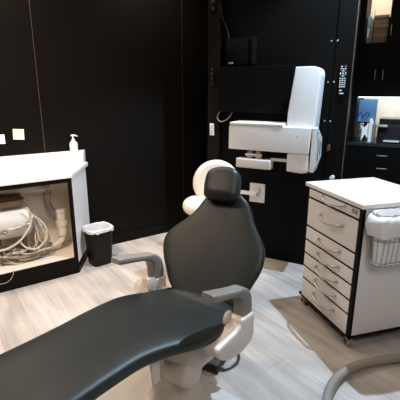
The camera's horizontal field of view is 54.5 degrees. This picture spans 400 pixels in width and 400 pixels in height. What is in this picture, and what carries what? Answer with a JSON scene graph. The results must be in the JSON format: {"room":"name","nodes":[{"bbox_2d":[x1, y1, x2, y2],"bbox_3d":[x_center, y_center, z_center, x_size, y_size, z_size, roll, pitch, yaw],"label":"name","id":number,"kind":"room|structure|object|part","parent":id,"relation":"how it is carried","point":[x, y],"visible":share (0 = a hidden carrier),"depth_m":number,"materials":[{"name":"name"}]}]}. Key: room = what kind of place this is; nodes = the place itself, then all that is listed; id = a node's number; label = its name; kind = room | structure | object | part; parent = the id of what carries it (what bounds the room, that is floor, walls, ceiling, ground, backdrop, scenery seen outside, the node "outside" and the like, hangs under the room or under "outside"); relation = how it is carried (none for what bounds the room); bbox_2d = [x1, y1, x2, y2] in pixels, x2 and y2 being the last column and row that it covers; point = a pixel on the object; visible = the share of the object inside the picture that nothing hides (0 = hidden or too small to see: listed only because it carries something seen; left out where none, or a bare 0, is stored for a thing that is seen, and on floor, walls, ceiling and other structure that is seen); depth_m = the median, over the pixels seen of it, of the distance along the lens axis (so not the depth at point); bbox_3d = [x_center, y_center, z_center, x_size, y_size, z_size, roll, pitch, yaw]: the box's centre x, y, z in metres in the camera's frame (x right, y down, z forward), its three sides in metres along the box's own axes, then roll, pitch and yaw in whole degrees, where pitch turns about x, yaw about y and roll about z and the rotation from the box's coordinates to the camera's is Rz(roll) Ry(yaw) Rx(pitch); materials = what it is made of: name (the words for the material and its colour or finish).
{"room":"dental clinic","nodes":[
{"label":"dental clinic","id":0,"kind":"room"},
{"bbox_2d":[0,0,207,234],"bbox_3d":[-2.649,-0.694,2.286,7.400,3.000,0.121,-11,19,-34],"label":"wall","id":1,"kind":"structure","parent":0,"point":[111,74],"depth_m":3.53,"materials":[{"name":"black paint"}]},
{"bbox_2d":[0,134,4,143],"bbox_3d":[-1.570,-0.477,3.045,0.074,0.074,0.010,-11,19,-34],"label":"sticky note","id":2,"kind":"object","parent":1,"relation":"attached to","point":[2,137],"visible":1,"depth_m":3.06,"materials":[{"name":"white paper"}]},
{"bbox_2d":[13,129,23,139],"bbox_3d":[-1.455,-0.527,3.114,0.088,0.088,0.010,-11,19,-34],"label":"sticky note","id":3,"kind":"object","parent":1,"relation":"attached to","point":[18,134],"visible":1,"depth_m":3.12,"materials":[{"name":"beige paper"}]},
{"bbox_2d":[29,3,44,148],"bbox_3d":[-1.303,-0.974,3.109,0.003,2.900,0.002,-11,19,-34],"label":"trim","id":4,"kind":"structure","parent":1,"relation":"attached to","point":[29,3],"depth_m":3.10,"materials":[{"name":"brown"}]},
{"bbox_2d":[112,219,183,244],"bbox_3d":[-0.417,0.307,4.103,1.440,0.100,0.015,-11,19,-34],"label":"baseboard","id":5,"kind":"structure","parent":1,"relation":"attached to","point":[162,228],"depth_m":3.98,"materials":[{"name":"black laminate"}]},
{"bbox_2d":[181,0,183,212],"bbox_3d":[-0.177,-1.184,3.868,0.003,2.900,0.002,-11,19,-33],"label":"trim","id":6,"kind":"structure","parent":1,"relation":"attached to","point":[181,0],"depth_m":3.92,"materials":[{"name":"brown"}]},
{"bbox_2d":[0,232,399,399],"bbox_3d":[0.249,0.773,2.811,11.500,0.100,11.000,0,16,0],"label":"floor","id":7,"kind":"structure","parent":0,"point":[293,351],"depth_m":2.44,"materials":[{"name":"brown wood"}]},
{"bbox_2d":[0,168,89,292],"bbox_3d":[-1.578,0.254,2.978,1.630,0.805,0.427,-11,19,-34],"label":"base cabinet","id":8,"kind":"object","parent":7,"relation":"on","point":[69,257],"visible":0.68,"depth_m":3.21,"materials":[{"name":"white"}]},
{"bbox_2d":[0,202,31,265],"bbox_3d":[-1.476,0.269,3.039,0.300,0.468,0.352,-11,19,-34],"label":"tank","id":9,"kind":"object","parent":8,"relation":"in","point":[14,221],"visible":0.87,"depth_m":2.97,"materials":[{"name":"white plastic"}]},
{"bbox_2d":[0,194,23,208],"bbox_3d":[-1.502,0.014,2.988,0.258,0.050,0.238,-11,19,-34],"label":"metal tray","id":10,"kind":"object","parent":9,"relation":"on","point":[6,201],"visible":0.99,"depth_m":3.04,"materials":[{"name":"brown metal"}]},
{"bbox_2d":[0,214,34,251],"bbox_3d":[-1.385,0.249,2.947,0.314,0.248,0.068,-14,21,-42],"label":"tubing","id":11,"kind":"object","parent":9,"relation":"attached to","point":[32,215],"visible":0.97,"depth_m":2.96,"materials":[{"name":"beige plastic"}]},
{"bbox_2d":[0,220,52,264],"bbox_3d":[-1.428,0.329,3.097,0.469,0.319,0.260,-11,19,-34],"label":"tubing","id":12,"kind":"object","parent":8,"relation":"on","point":[11,255],"visible":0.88,"depth_m":3.10,"materials":[{"name":"beige plastic"}]},
{"bbox_2d":[0,185,66,249],"bbox_3d":[-1.555,0.192,3.054,0.974,0.600,0.179,-11,19,-34],"label":"drain pipe","id":13,"kind":"object","parent":8,"relation":"in","point":[59,213],"visible":0.88,"depth_m":3.24,"materials":[{"name":"grey plastic"}]},
{"bbox_2d":[20,207,47,249],"bbox_3d":[-1.296,0.219,2.999,0.218,0.345,0.044,-11,19,-34],"label":"tubing","id":14,"kind":"object","parent":8,"relation":"in","point":[27,208],"visible":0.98,"depth_m":3.02,"materials":[{"name":"beige plastic"}]},
{"bbox_3d":[-1.710,0.165,3.119,1.595,0.700,0.014,-11,19,-34],"label":"panel","id":15,"kind":"part","parent":8,"relation":"part of","materials":[{"name":"beige wood"}]},
{"bbox_2d":[30,211,45,252],"bbox_3d":[-1.290,0.254,3.064,0.128,0.342,0.044,-11,19,-34],"label":"tubing","id":16,"kind":"object","parent":8,"relation":"in","point":[42,231],"visible":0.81,"depth_m":3.08,"materials":[{"name":"brown"}]},
{"bbox_2d":[32,218,45,257],"bbox_3d":[-1.317,0.296,3.125,0.037,0.357,0.113,14,21,41],"label":"tubing","id":17,"kind":"object","parent":8,"relation":"in","point":[33,218],"visible":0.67,"depth_m":3.12,"materials":[{"name":"brown"}]},
{"bbox_2d":[0,150,87,185],"bbox_3d":[-1.566,-0.206,2.852,1.651,0.146,0.439,-11,19,-34],"label":"countertop","id":18,"kind":"structure","parent":8,"relation":"on","point":[28,168],"depth_m":3.10,"materials":[{"name":"white laminate"}]},
{"bbox_2d":[69,134,77,151],"bbox_3d":[-1.087,-0.492,3.344,0.075,0.141,0.069,-11,19,-34],"label":"soap dispenser","id":19,"kind":"object","parent":18,"relation":"on","point":[73,144],"visible":1,"depth_m":3.33,"materials":[{"name":"white plastic"}]},
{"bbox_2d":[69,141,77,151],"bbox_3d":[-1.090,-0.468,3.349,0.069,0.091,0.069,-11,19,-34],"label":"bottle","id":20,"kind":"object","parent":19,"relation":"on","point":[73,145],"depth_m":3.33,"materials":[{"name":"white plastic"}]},
{"bbox_3d":[-1.026,0.105,3.346,0.018,0.715,0.495,-1,16,-4],"label":"panel","id":21,"kind":"part","parent":8,"relation":"part of","materials":[{"name":"white laminate"}]},
{"bbox_2d":[82,221,113,266],"bbox_3d":[-0.877,0.386,3.376,0.237,0.339,0.215,-13,20,-39],"label":"waste bin","id":22,"kind":"object","parent":7,"relation":"on","point":[98,235],"visible":0.99,"depth_m":3.31,"materials":[{"name":"black plastic"}]},
{"bbox_2d":[0,166,264,399],"bbox_3d":[-0.275,0.515,1.561,0.660,1.067,1.704,11,19,35],"label":"dental chair","id":23,"kind":"object","parent":7,"relation":"on","point":[155,342],"visible":1,"depth_m":1.68,"materials":[{"name":"grey leather"}]},
{"bbox_2d":[0,287,233,399],"bbox_3d":[-0.359,0.579,1.447,0.526,0.246,1.400,11,19,35],"label":"seat cushion","id":24,"kind":"object","parent":23,"relation":"on","point":[84,357],"depth_m":1.42,"materials":[{"name":"grey leather"}]},
{"bbox_3d":[-0.304,0.358,1.955,0.066,0.248,0.314,11,19,35],"label":"armrest","id":25,"kind":"part","parent":23,"relation":"part of","materials":[{"name":"grey plastic"}]},
{"bbox_3d":[-0.255,0.498,2.070,0.071,0.201,0.170,11,19,35],"label":"arm","id":26,"kind":"part","parent":23,"relation":"part of","materials":[{"name":"beige plastic"}]},
{"bbox_3d":[-0.301,1.016,1.666,0.660,0.046,0.920,11,19,35],"label":"plate","id":27,"kind":"part","parent":23,"relation":"part of","materials":[{"name":"white plastic"}]},
{"bbox_3d":[-0.073,0.680,1.889,0.456,0.309,0.360,11,19,35],"label":"seat frame","id":28,"kind":"part","parent":23,"relation":"part of","materials":[{"name":"beige paint"}]},
{"bbox_3d":[0.071,0.250,2.045,0.559,0.525,0.399,11,19,35],"label":"backrest","id":29,"kind":"part","parent":23,"relation":"part of","materials":[{"name":"grey leather"}]},
{"bbox_3d":[0.119,0.448,1.610,0.066,0.263,0.318,11,19,35],"label":"armrest","id":30,"kind":"part","parent":23,"relation":"part of","materials":[{"name":"grey plastic"}]},
{"bbox_3d":[0.130,0.592,1.659,0.071,0.161,0.296,11,19,35],"label":"arm","id":31,"kind":"part","parent":23,"relation":"part of","materials":[{"name":"beige plastic"}]},
{"bbox_2d":[183,160,234,214],"bbox_3d":[0.058,0.205,2.851,0.506,0.972,0.532,0,16,0],"label":"stool","id":32,"kind":"object","parent":7,"relation":"on","point":[191,203],"visible":0.22,"depth_m":2.81,"materials":[{"name":"beige plastic"}]},
{"bbox_3d":[0.065,0.041,2.783,0.380,0.095,0.380,0,16,0],"label":"seat","id":33,"kind":"part","parent":32,"relation":"part of","materials":[{"name":"white leather"}]},
{"bbox_3d":[0.119,-0.124,2.855,0.343,0.341,0.109,0,16,0],"label":"backrest","id":34,"kind":"part","parent":32,"relation":"part of","materials":[{"name":"beige plastic"}]},
{"bbox_2d":[202,354,239,373],"bbox_3d":[0.127,0.865,2.164,0.178,0.070,0.243,7,17,25],"label":"foot pedal","id":35,"kind":"object","parent":7,"relation":"on","point":[215,365],"visible":0.59,"depth_m":2.08,"materials":[{"name":"black plastic"}]},
{"bbox_2d":[299,177,399,346],"bbox_3d":[1.009,0.360,2.470,0.568,0.881,0.572,-4,16,-15],"label":"cart","id":36,"kind":"object","parent":7,"relation":"on","point":[359,298],"visible":1,"depth_m":2.27,"materials":[{"name":"white laminate"}]},
{"bbox_3d":[0.765,0.650,2.452,0.046,0.034,0.236,-4,16,-15],"label":"handle","id":37,"kind":"part","parent":36,"relation":"part of","materials":[{"name":"silver metal"}]},
{"bbox_3d":[0.765,0.556,2.425,0.046,0.034,0.236,-4,16,-15],"label":"handle","id":38,"kind":"part","parent":36,"relation":"part of","materials":[{"name":"silver metal"}]},
{"bbox_3d":[0.781,0.660,2.478,0.005,0.123,0.490,-4,16,-15],"label":"drawer","id":39,"kind":"part","parent":36,"relation":"part of","materials":[{"name":"white metal"}]},
{"bbox_3d":[0.765,0.466,2.400,0.046,0.034,0.236,-4,16,-15],"label":"handle","id":40,"kind":"part","parent":36,"relation":"part of","materials":[{"name":"silver metal"}]},
{"bbox_3d":[0.781,0.550,2.447,0.005,0.076,0.490,-4,16,-15],"label":"drawer","id":41,"kind":"part","parent":36,"relation":"part of","materials":[{"name":"white metal"}]},
{"bbox_3d":[0.765,0.375,2.375,0.046,0.034,0.236,-4,16,-15],"label":"handle","id":42,"kind":"part","parent":36,"relation":"part of","materials":[{"name":"silver metal"}]},
{"bbox_3d":[0.781,0.461,2.422,0.005,0.082,0.490,-4,16,-15],"label":"drawer","id":43,"kind":"part","parent":36,"relation":"part of","materials":[{"name":"white laminate"}]},
{"bbox_3d":[0.781,0.369,2.397,0.005,0.080,0.490,-4,16,-15],"label":"drawer","id":44,"kind":"part","parent":36,"relation":"part of","materials":[{"name":"white laminate"}]},
{"bbox_3d":[0.765,0.282,2.349,0.046,0.034,0.236,-4,16,-15],"label":"handle","id":45,"kind":"part","parent":36,"relation":"part of","materials":[{"name":"silver metal"}]},
{"bbox_3d":[0.782,0.277,2.371,0.005,0.084,0.490,-4,16,-15],"label":"drawer","id":46,"kind":"part","parent":36,"relation":"part of","materials":[{"name":"white laminate"}]},
{"bbox_3d":[0.766,0.130,2.306,0.046,0.034,0.236,-4,16,-15],"label":"handle","id":47,"kind":"part","parent":36,"relation":"part of","materials":[{"name":"silver metal"}]},
{"bbox_3d":[0.782,0.137,2.332,0.005,0.179,0.490,-4,16,-15],"label":"drawer","id":48,"kind":"part","parent":36,"relation":"part of","materials":[{"name":"white laminate"}]},
{"bbox_3d":[0.766,0.015,2.274,0.046,0.034,0.236,-4,16,-15],"label":"handle","id":49,"kind":"part","parent":36,"relation":"part of","materials":[{"name":"silver metal"}]},
{"bbox_3d":[0.782,0.013,2.297,0.005,0.049,0.490,-4,16,-15],"label":"drawer","id":50,"kind":"part","parent":36,"relation":"part of","materials":[{"name":"white laminate"}]},
{"bbox_3d":[0.796,0.352,2.387,0.020,0.770,0.520,-4,16,-15],"label":"frame","id":51,"kind":"part","parent":36,"relation":"part of","materials":[{"name":"black"}]},
{"bbox_3d":[0.838,0.063,2.098,0.001,0.026,0.050,-4,16,-15],"label":"label plate","id":52,"kind":"part","parent":36,"relation":"part of","materials":[{"name":"grey metal"}]},
{"bbox_2d":[365,208,399,265],"bbox_3d":[1.056,0.202,2.052,0.373,0.300,0.134,-4,16,-15],"label":"plastic bag","id":53,"kind":"object","parent":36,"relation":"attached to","point":[382,224],"visible":0.95,"depth_m":2.01,"materials":[{"name":"white plastic"}]},
{"bbox_2d":[366,236,399,267],"bbox_3d":[1.052,0.218,2.074,0.304,0.276,0.110,-4,16,-15],"label":"wire basket","id":54,"kind":"object","parent":36,"relation":"attached to","point":[394,242],"visible":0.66,"depth_m":2.04,"materials":[{"name":"silver metal"}]},
{"bbox_2d":[322,353,399,399],"bbox_3d":[0.753,1.008,1.672,0.575,0.047,1.945,14,21,41],"label":"hose","id":55,"kind":"object","parent":7,"relation":"on","point":[337,377],"visible":1,"depth_m":2.06,"materials":[{"name":"grey plastic"}]},
{"bbox_2d":[343,145,399,184],"bbox_3d":[2.138,-0.156,4.280,1.290,0.905,0.634,8,18,27],"label":"base cabinet","id":56,"kind":"object","parent":7,"relation":"on","point":[383,163],"visible":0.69,"depth_m":4.06,"materials":[{"name":"black laminate"}]},
{"bbox_3d":[1.585,-0.195,4.242,0.316,0.798,0.020,8,18,27],"label":"door","id":57,"kind":"part","parent":56,"relation":"part of","materials":[{"name":"black wood"}]},
{"bbox_2d":[347,136,399,147],"bbox_3d":[2.142,-0.611,4.160,1.290,0.034,0.620,8,18,27],"label":"countertop","id":58,"kind":"structure","parent":56,"relation":"on","point":[355,142],"depth_m":4.01,"materials":[{"name":"black"}]},
{"bbox_2d":[347,97,362,141],"bbox_3d":[1.659,-0.917,4.333,0.203,0.460,0.570,8,18,27],"label":"trim","id":59,"kind":"structure","parent":58,"relation":"on","point":[353,119],"depth_m":4.08,"materials":[{"name":"black wood"}]},
{"bbox_2d":[360,124,367,140],"bbox_3d":[1.722,-0.710,4.077,0.075,0.190,0.005,8,18,27],"label":"crumpled paper","id":60,"kind":"object","parent":58,"relation":"on","point":[364,129],"visible":1,"depth_m":4.07,"materials":[{"name":"white paper"}]},
{"bbox_2d":[355,99,377,139],"bbox_3d":[1.806,-0.876,4.240,0.207,0.432,0.130,8,18,27],"label":"computer monitor","id":61,"kind":"object","parent":58,"relation":"on","point":[367,107],"visible":0.73,"depth_m":4.19,"materials":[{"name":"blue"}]},
{"bbox_2d":[367,119,373,141],"bbox_3d":[1.815,-0.743,4.129,0.030,0.234,0.105,8,18,27],"label":"paper stack","id":62,"kind":"object","parent":58,"relation":"on","point":[371,120],"visible":0.93,"depth_m":4.09,"materials":[{"name":"white paper"}]},
{"bbox_2d":[371,123,375,141],"bbox_3d":[1.841,-0.716,4.116,0.026,0.190,0.115,8,18,27],"label":"folder","id":63,"kind":"object","parent":58,"relation":"on","point":[374,124],"visible":1,"depth_m":4.07,"materials":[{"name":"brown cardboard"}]},
{"bbox_2d":[376,117,399,143],"bbox_3d":[2.076,-0.722,4.036,0.444,0.244,0.360,8,18,27],"label":"printer","id":64,"kind":"object","parent":58,"relation":"on","point":[388,131],"visible":1,"depth_m":3.98,"materials":[{"name":"black plastic"}]},
{"bbox_3d":[1.897,-0.319,4.037,0.380,0.148,0.020,8,18,27],"label":"drawer","id":65,"kind":"part","parent":56,"relation":"part of","materials":[{"name":"black wood"}]},
{"bbox_3d":[1.897,-0.005,4.125,0.380,0.496,0.020,8,18,27],"label":"door","id":66,"kind":"part","parent":56,"relation":"part of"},
{"bbox_3d":[1.897,-0.464,3.997,0.380,0.146,0.020,8,18,27],"label":"drawer","id":67,"kind":"part","parent":56,"relation":"part of","materials":[{"name":"black wood"}]},
{"bbox_2d":[220,0,339,259],"bbox_3d":[0.619,-0.941,3.186,0.924,3.000,0.120,8,18,27],"label":"wall","id":68,"kind":"structure","parent":0,"point":[300,33],"depth_m":3.13,"materials":[{"name":"black paint"}]},
{"bbox_2d":[210,123,213,135],"bbox_3d":[0.105,-0.625,3.437,0.042,0.105,0.010,8,17,27],"label":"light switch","id":69,"kind":"object","parent":68,"relation":"attached to","point":[211,124],"visible":1,"depth_m":3.43,"materials":[{"name":"white plastic"}]},
{"bbox_2d":[210,65,215,86],"bbox_3d":[0.111,-1.058,3.314,0.056,0.175,0.009,8,18,27],"label":"switch panel","id":70,"kind":"object","parent":68,"relation":"attached to","point":[212,67],"visible":1,"depth_m":3.31,"materials":[{"name":"black plastic"}]},
{"bbox_2d":[210,0,215,12],"bbox_3d":[0.106,-1.595,3.167,0.053,0.130,0.008,8,17,27],"label":"wall socket","id":71,"kind":"object","parent":68,"relation":"attached to","point":[212,2],"visible":1,"depth_m":3.17,"materials":[{"name":"black plastic"}]},
{"bbox_2d":[207,0,222,160],"bbox_3d":[0.152,-1.002,3.404,0.110,3.000,0.155,8,18,27],"label":"trim","id":72,"kind":"structure","parent":68,"relation":"attached to","point":[214,19],"depth_m":3.31,"materials":[{"name":"black wood"}]},
{"bbox_2d":[226,37,256,65],"bbox_3d":[0.333,-1.208,3.161,0.252,0.208,0.061,8,18,27],"label":"box","id":73,"kind":"object","parent":68,"relation":"attached to","point":[239,51],"visible":1,"depth_m":3.14,"materials":[{"name":"black"}]},
{"bbox_2d":[220,4,228,38],"bbox_3d":[0.202,-1.455,3.166,0.083,0.262,0.020,6,17,19],"label":"cable","id":74,"kind":"object","parent":73,"relation":"attached to","point":[220,4],"visible":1,"depth_m":3.17,"materials":[{"name":"black rubber"}]},
{"bbox_2d":[240,183,264,202],"bbox_3d":[0.426,-0.064,3.415,0.278,0.168,0.084,8,18,27],"label":"plate","id":75,"kind":"object","parent":68,"relation":"attached to","point":[257,191],"visible":0.9,"depth_m":3.39,"materials":[{"name":"white plastic"}]},
{"bbox_3d":[0.390,-0.067,3.402,0.225,0.030,0.029,8,18,27],"label":"holder arm","id":76,"kind":"part","parent":75,"relation":"part of","materials":[{"name":"white plastic"}]},
{"bbox_3d":[0.503,-0.063,3.412,0.138,0.168,0.017,8,18,27],"label":"plate","id":77,"kind":"part","parent":75,"relation":"part of","materials":[{"name":"white plastic"}]},
{"bbox_2d":[218,65,295,112],"bbox_3d":[0.457,-0.899,3.178,0.643,0.372,0.063,8,18,27],"label":"wall screen","id":78,"kind":"object","parent":68,"relation":"attached to","point":[258,89],"visible":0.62,"depth_m":3.14,"materials":[{"name":"black"}]},
{"bbox_2d":[229,66,324,172],"bbox_3d":[0.603,-0.628,3.024,0.689,0.763,0.319,8,18,27],"label":"dental x-ray machine","id":79,"kind":"object","parent":68,"relation":"attached to","point":[300,137],"visible":1,"depth_m":2.88,"materials":[{"name":"white plastic"}]},
{"bbox_3d":[0.466,-0.597,3.038,0.428,0.026,0.198,8,18,27],"label":"arm","id":80,"kind":"part","parent":79,"relation":"part of","materials":[{"name":"white plastic"}]},
{"bbox_3d":[0.562,-0.488,3.033,0.644,0.195,0.210,8,18,27],"label":"horizontal arm","id":81,"kind":"part","parent":79,"relation":"part of","materials":[{"name":"white plastic"}]},
{"bbox_2d":[265,253,303,264],"bbox_3d":[0.587,0.498,3.527,0.924,0.045,0.013,8,17,27],"label":"baseboard","id":82,"kind":"structure","parent":68,"relation":"attached to","point":[267,255],"depth_m":3.44,"materials":[{"name":"black wood"}]},
{"bbox_2d":[324,0,361,180],"bbox_3d":[1.085,-0.874,2.949,0.126,3.000,0.142,8,18,27],"label":"trim","id":83,"kind":"structure","parent":68,"relation":"attached to","point":[348,11],"depth_m":2.90,"materials":[{"name":"black wood"}]},
{"bbox_2d":[338,64,347,95],"bbox_3d":[1.053,-0.882,2.867,0.052,0.224,0.020,8,18,27],"label":"remote control","id":84,"kind":"object","parent":68,"relation":"attached to","point":[343,68],"visible":1,"depth_m":2.86,"materials":[{"name":"black"}]},
{"bbox_2d":[341,0,359,178],"bbox_3d":[1.117,-0.852,2.873,0.003,3.000,0.033,8,17,27],"label":"trim","id":85,"kind":"structure","parent":68,"relation":"attached to","point":[359,0],"depth_m":2.87,"materials":[{"name":"grey metal"}]},
{"bbox_3d":[3.780,-1.051,3.600,5.800,3.000,0.100,8,18,27],"label":"wall","id":86,"kind":"structure","parent":0,"visible":0},
{"bbox_2d":[352,0,399,96],"bbox_3d":[2.147,-1.748,3.849,1.290,1.398,0.646,8,18,27],"label":"upper cabinet","id":87,"kind":"object","parent":86,"relation":"attached to","point":[377,65],"visible":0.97,"depth_m":3.83,"materials":[{"name":"black wood"}]},
{"bbox_2d":[366,16,373,42],"bbox_3d":[1.749,-1.723,3.976,0.053,0.254,0.232,8,18,27],"label":"binder","id":88,"kind":"object","parent":87,"relation":"in","point":[370,27],"visible":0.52,"depth_m":3.88,"materials":[{"name":"grey"}]},
{"bbox_3d":[1.700,-1.296,3.882,0.174,0.509,0.019,8,18,27],"label":"door","id":89,"kind":"part","parent":87,"relation":"part of","materials":[{"name":"black wood"}]},
{"bbox_2d":[372,33,387,42],"bbox_3d":[1.834,-1.628,3.948,0.135,0.085,0.245,8,18,27],"label":"cardboard box","id":90,"kind":"object","parent":87,"relation":"in","point":[376,38],"visible":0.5,"depth_m":3.85,"materials":[{"name":"brown cardboard"}]},
{"bbox_2d":[373,24,388,33],"bbox_3d":[1.837,-1.710,3.924,0.135,0.085,0.245,8,18,27],"label":"cardboard box","id":91,"kind":"object","parent":90,"relation":"on","point":[383,28],"visible":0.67,"depth_m":3.82,"materials":[{"name":"brown cardboard"}]},
{"bbox_2d":[374,14,389,24],"bbox_3d":[1.833,-1.794,3.903,0.135,0.085,0.245,8,18,27],"label":"cardboard box","id":92,"kind":"object","parent":91,"relation":"on","point":[378,19],"visible":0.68,"depth_m":3.80,"materials":[{"name":"brown cardboard"}]},
{"bbox_2d":[361,97,399,97],"bbox_3d":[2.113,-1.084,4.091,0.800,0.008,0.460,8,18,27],"label":"strip light","id":93,"kind":"object","parent":87,"relation":"attached to","point":[361,97],"visible":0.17,"depth_m":3.98,"materials":[{"name":"white plastic"}]},
{"bbox_3d":[1.889,-1.269,3.786,0.249,0.509,0.019,8,18,27],"label":"door","id":94,"kind":"part","parent":87,"relation":"part of","materials":[{"name":"black wood"}]},
{"bbox_3d":[1.907,-1.936,3.590,0.210,0.877,0.019,8,18,27],"label":"door","id":95,"kind":"part","parent":87,"relation":"part of","materials":[{"name":"black wood"}]},
{"bbox_2d":[359,98,399,136],"bbox_3d":[2.287,-0.923,4.358,1.290,0.460,0.040,8,18,27],"label":"wall niche","id":96,"kind":"object","parent":86,"relation":"attached to","point":[386,107],"depth_m":4.40,"materials":[{"name":"beige"}]}
]}

